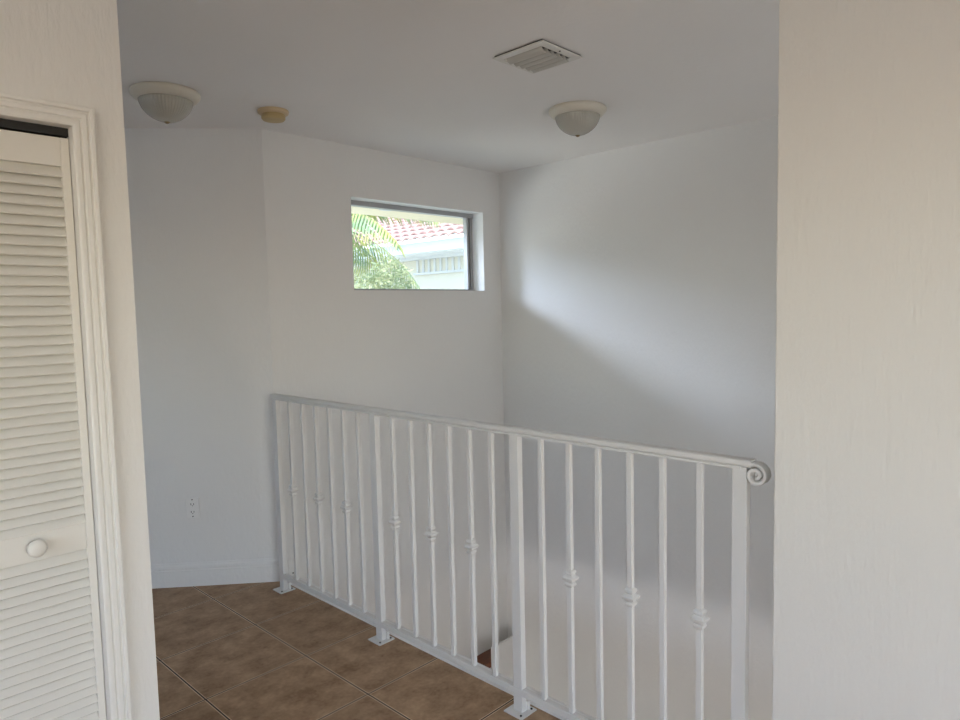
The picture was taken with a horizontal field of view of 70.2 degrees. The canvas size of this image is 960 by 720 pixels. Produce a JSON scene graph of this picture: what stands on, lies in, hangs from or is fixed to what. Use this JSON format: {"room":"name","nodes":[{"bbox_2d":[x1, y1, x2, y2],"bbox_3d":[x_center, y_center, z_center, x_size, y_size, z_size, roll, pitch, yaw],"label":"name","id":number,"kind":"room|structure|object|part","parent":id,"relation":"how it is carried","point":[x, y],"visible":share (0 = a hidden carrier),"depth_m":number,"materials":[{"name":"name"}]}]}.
{"room":"stair landing","nodes":[
{"label":"stair landing","id":0,"kind":"room"},
{"bbox_2d":[0,0,159,719],"bbox_3d":[-2.097,0.249,0.797,0.110,2.537,3.207,3,6,44],"label":"wall","id":1,"kind":"structure","parent":0,"point":[59,51],"depth_m":1.84,"materials":[{"name":"paint"}]},
{"bbox_2d":[0,118,67,137],"bbox_3d":[-1.376,-0.563,1.486,0.029,0.021,0.847,3,6,44],"label":"door track","id":2,"kind":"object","parent":1,"relation":"attached to","point":[5,124],"depth_m":1.73,"materials":[{"name":"black metal"}]},
{"bbox_2d":[0,129,106,719],"bbox_3d":[-1.333,0.442,1.547,0.065,1.982,0.838,3,6,44],"label":"closet door","id":3,"kind":"structure","parent":1,"relation":"in","point":[51,656],"depth_m":1.76,"materials":[{"name":"white paint"}]},
{"bbox_3d":[-1.129,0.478,1.741,0.037,0.045,0.045,3,6,44],"label":"knob","id":4,"kind":"part","parent":3,"relation":"part of","materials":[{"name":"white paint"}]},
{"bbox_2d":[0,92,131,719],"bbox_3d":[-1.317,0.411,1.523,0.022,2.071,0.947,3,6,44],"label":"trim","id":5,"kind":"structure","parent":1,"relation":"attached to","point":[80,120],"depth_m":1.81,"materials":[{"name":"white paint"}]},
{"bbox_2d":[124,128,278,564],"bbox_3d":[-2.468,0.131,3.796,2.607,2.737,0.167,-2,4,-5],"label":"wall","id":6,"kind":"structure","parent":0,"point":[196,196],"depth_m":3.79,"materials":[{"name":"paint"}]},
{"bbox_2d":[186,497,199,517],"bbox_3d":[-1.616,0.832,3.843,0.072,0.118,0.012,-2,4,-5],"label":"power outlet","id":7,"kind":"object","parent":6,"relation":"attached to","point":[192,504],"visible":1,"depth_m":3.84,"materials":[{"name":"white plastic"}]},
{"bbox_2d":[189,502,195,513],"bbox_3d":[-1.615,0.832,3.842,0.034,0.068,0.005,-2,4,-5],"label":"receptacle","id":8,"kind":"object","parent":7,"relation":"attached to","point":[192,505],"depth_m":3.84,"materials":[{"name":"grey plastic"}]},
{"bbox_2d":[151,558,279,588],"bbox_3d":[-2.406,1.235,3.794,2.535,0.134,0.014,-2,4,-5],"label":"baseboard","id":9,"kind":"structure","parent":6,"relation":"attached to","point":[190,574],"depth_m":3.87,"materials":[{"name":"paint"}]},
{"bbox_2d":[152,581,560,719],"bbox_3d":[-0.940,1.606,0.672,8.168,0.200,4.440,3,6,44],"label":"floor","id":10,"kind":"structure","parent":0,"point":[246,651],"depth_m":2.94,"materials":[{"name":"brown ceramic"}]},
{"bbox_2d":[288,575,596,719],"bbox_3d":[1.234,1.577,1.725,6.491,0.403,0.087,3,6,44],"label":"trim","id":11,"kind":"structure","parent":10,"relation":"attached to","point":[292,584],"depth_m":3.00,"materials":[{"name":"white paint"}]},
{"bbox_2d":[270,393,770,719],"bbox_3d":[-0.161,0.776,2.849,2.686,1.092,0.090,3,6,44],"label":"stair railing","id":12,"kind":"object","parent":10,"relation":"on","point":[742,475],"visible":1,"depth_m":2.57,"materials":[{"name":"white metal"}]},
{"bbox_3d":[-1.097,0.739,3.748,0.042,1.065,0.027,3,6,44],"label":"post","id":13,"kind":"part","parent":12,"relation":"part of","materials":[{"name":"white metal"}]},
{"bbox_3d":[-1.085,1.270,3.788,0.090,0.006,0.090,3,6,44],"label":"plate","id":14,"kind":"part","parent":12,"relation":"part of","materials":[{"name":"white paint"}]},
{"bbox_3d":[-0.472,0.770,3.148,0.042,1.065,0.027,3,6,44],"label":"post","id":15,"kind":"part","parent":12,"relation":"part of","materials":[{"name":"white metal"}]},
{"bbox_3d":[-0.460,1.302,3.188,0.090,0.006,0.090,3,6,44],"label":"plate","id":16,"kind":"part","parent":12,"relation":"part of","materials":[{"name":"white paint"}]},
{"bbox_3d":[-0.173,1.235,2.902,2.575,0.025,0.024,3,6,44],"label":"rail","id":17,"kind":"part","parent":12,"relation":"part of","materials":[{"name":"white metal"}]},
{"bbox_3d":[-0.183,0.242,2.818,2.625,0.022,0.038,3,6,44],"label":"handrail","id":18,"kind":"part","parent":12,"relation":"part of","materials":[{"name":"white metal"}]},
{"bbox_3d":[0.141,0.801,2.560,0.042,1.065,0.027,3,6,44],"label":"post","id":19,"kind":"part","parent":12,"relation":"part of","materials":[{"name":"white metal"}]},
{"bbox_3d":[0.153,1.333,2.600,0.090,0.006,0.090,3,6,44],"label":"plate","id":20,"kind":"part","parent":12,"relation":"part of","materials":[{"name":"white paint"}]},
{"bbox_3d":[0.751,0.832,1.975,0.042,1.065,0.027,3,6,44],"label":"post","id":21,"kind":"part","parent":12,"relation":"part of","materials":[{"name":"white metal"}]},
{"bbox_2d":[262,129,507,658],"bbox_3d":[-0.037,1.238,5.686,0.849,5.337,4.056,3,6,44],"label":"wall","id":22,"kind":"structure","parent":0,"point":[432,352],"depth_m":4.44,"materials":[{"name":"paint"}]},
{"bbox_2d":[288,559,293,575],"bbox_3d":[-1.093,1.204,3.966,0.006,0.097,0.044,3,6,44],"label":"cover plate","id":23,"kind":"object","parent":22,"relation":"attached to","point":[290,562],"visible":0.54,"depth_m":3.96,"materials":[{"name":"white plastic"}]},
{"bbox_2d":[351,200,474,290],"bbox_3d":[-0.471,-0.760,4.703,0.055,0.569,1.169,3,6,44],"label":"window","id":24,"kind":"structure","parent":22,"relation":"attached to","point":[467,218],"depth_m":4.98,"materials":[{"name":"silver metal"}]},
{"bbox_2d":[117,0,778,172],"bbox_3d":[-0.329,-1.190,1.163,8.470,0.200,6.680,3,6,44],"label":"ceiling","id":25,"kind":"structure","parent":0,"point":[422,79],"depth_m":2.87,"materials":[{"name":"paint"}]},
{"bbox_2d":[129,81,200,123],"bbox_3d":[-1.420,-1.141,3.093,0.296,0.141,0.296,3,6,44],"label":"ceiling light","id":26,"kind":"object","parent":25,"relation":"attached to","point":[165,102],"visible":1,"depth_m":3.01,"materials":[{"name":"white glass"}]},
{"bbox_3d":[-1.419,-1.126,3.094,0.231,0.098,0.231,3,6,44],"label":"lamp shade","id":27,"kind":"part","parent":26,"relation":"part of","materials":[{"name":"white glass"}]},
{"bbox_2d":[257,106,288,122],"bbox_3d":[-1.032,-1.219,3.414,0.152,0.050,0.152,3,6,44],"label":"smoke detector","id":28,"kind":"object","parent":25,"relation":"attached to","point":[270,114],"visible":1,"depth_m":3.37,"materials":[{"name":"beige plastic"}]},
{"bbox_2d":[493,39,581,73],"bbox_3d":[0.231,-1.208,2.744,0.256,0.026,0.256,3,6,44],"label":"ceiling vent","id":29,"kind":"object","parent":25,"relation":"in","point":[540,55],"visible":1,"depth_m":2.71,"materials":[{"name":"white metal"}]},
{"bbox_3d":[0.179,-1.201,2.690,0.180,0.022,0.028,3,6,44],"label":"blade","id":30,"kind":"part","parent":29,"relation":"part of","materials":[{"name":"white metal"}]},
{"bbox_3d":[0.205,-1.203,2.716,0.180,0.022,0.028,3,6,44],"label":"blade","id":31,"kind":"part","parent":29,"relation":"part of","materials":[{"name":"white metal"}]},
{"bbox_3d":[0.230,-1.206,2.743,0.180,0.022,0.028,3,6,44],"label":"blade","id":32,"kind":"part","parent":29,"relation":"part of","materials":[{"name":"white metal"}]},
{"bbox_3d":[0.256,-1.208,2.769,0.180,0.022,0.028,3,6,44],"label":"blade","id":33,"kind":"part","parent":29,"relation":"part of","materials":[{"name":"white metal"}]},
{"bbox_3d":[0.281,-1.211,2.796,0.180,0.022,0.028,3,6,44],"label":"blade","id":34,"kind":"part","parent":29,"relation":"part of","materials":[{"name":"white metal"}]},
{"bbox_2d":[549,100,606,136],"bbox_3d":[0.500,-1.214,3.501,0.294,0.141,0.294,0,5,21],"label":"ceiling light","id":35,"kind":"object","parent":25,"relation":"attached to","point":[574,118],"visible":1,"depth_m":3.42,"materials":[{"name":"white glass"}]},
{"bbox_3d":[0.500,-1.200,3.502,0.229,0.098,0.229,0,5,21],"label":"lamp shade","id":36,"kind":"part","parent":35,"relation":"part of","materials":[{"name":"white glass"}]},
{"bbox_2d":[491,636,512,678],"bbox_3d":[0.231,3.017,5.212,0.018,1.850,0.362,3,6,44],"label":"wall","id":37,"kind":"structure","parent":0,"point":[505,647],"depth_m":5.12,"materials":[{"name":"paint"}]},
{"bbox_2d":[499,116,777,719],"bbox_3d":[2.596,1.373,3.133,6.491,5.337,0.156,3,6,44],"label":"wall","id":38,"kind":"structure","parent":0,"point":[638,282],"depth_m":4.40,"materials":[{"name":"paint"}]},
{"bbox_2d":[772,0,959,719],"bbox_3d":[2.151,0.172,0.579,3.687,2.537,0.114,3,6,44],"label":"wall","id":39,"kind":"structure","parent":0,"point":[866,552],"depth_m":1.65,"materials":[{"name":"paint"}]},
{"label":"outside","id":40,"kind":"structure","parent":0,"visible":0},
{"bbox_3d":[-5.968,2.649,25.503,36.300,0.100,52.000,3,6,44],"label":"ground","id":41,"kind":"structure","parent":40,"visible":0},
{"bbox_2d":[353,257,419,288],"bbox_3d":[-1.316,1.366,7.523,1.630,4.968,2.308,3,6,44],"label":"leafy tree","id":42,"kind":"object","parent":41,"relation":"on","point":[400,272],"visible":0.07,"depth_m":7.48,"materials":[{"name":"green plant"}]},
{"bbox_2d":[351,213,443,288],"bbox_3d":[-2.613,0.615,8.930,4.440,6.308,4.037,3,6,44],"label":"palm tree","id":43,"kind":"object","parent":41,"relation":"on","point":[358,220],"visible":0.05,"depth_m":9.11,"materials":[{"name":"green plant"}]},
{"bbox_2d":[352,216,464,288],"bbox_3d":[0.734,-0.463,15.198,10.800,7.361,8.089,3,6,44],"label":"house","id":44,"kind":"structure","parent":41,"relation":"on","point":[435,264],"depth_m":11.68,"materials":[{"name":"beige paint"}]},
{"bbox_2d":[413,256,463,274],"bbox_3d":[-0.299,-1.590,11.315,2.400,0.260,0.060,3,6,44],"label":"slatted vent","id":45,"kind":"object","parent":44,"relation":"attached to","point":[454,265],"depth_m":11.68,"materials":[{"name":"white"}]},
{"bbox_3d":[-0.419,4.392,0.155,6.800,0.100,9.030,3,6,44],"label":"floor","id":46,"kind":"structure","parent":0,"visible":0},
{"bbox_3d":[-0.324,3.143,4.776,0.136,1.690,1.774,3,6,44],"label":"trim","id":47,"kind":"structure","parent":46,"relation":"on","visible":0},
{"bbox_2d":[477,649,490,667],"bbox_3d":[-0.344,2.281,4.697,0.149,0.039,1.792,3,6,44],"label":"stair tread","id":48,"kind":"structure","parent":47,"relation":"on","point":[484,658],"depth_m":5.09,"materials":[{"name":"red wood"}]}
]}

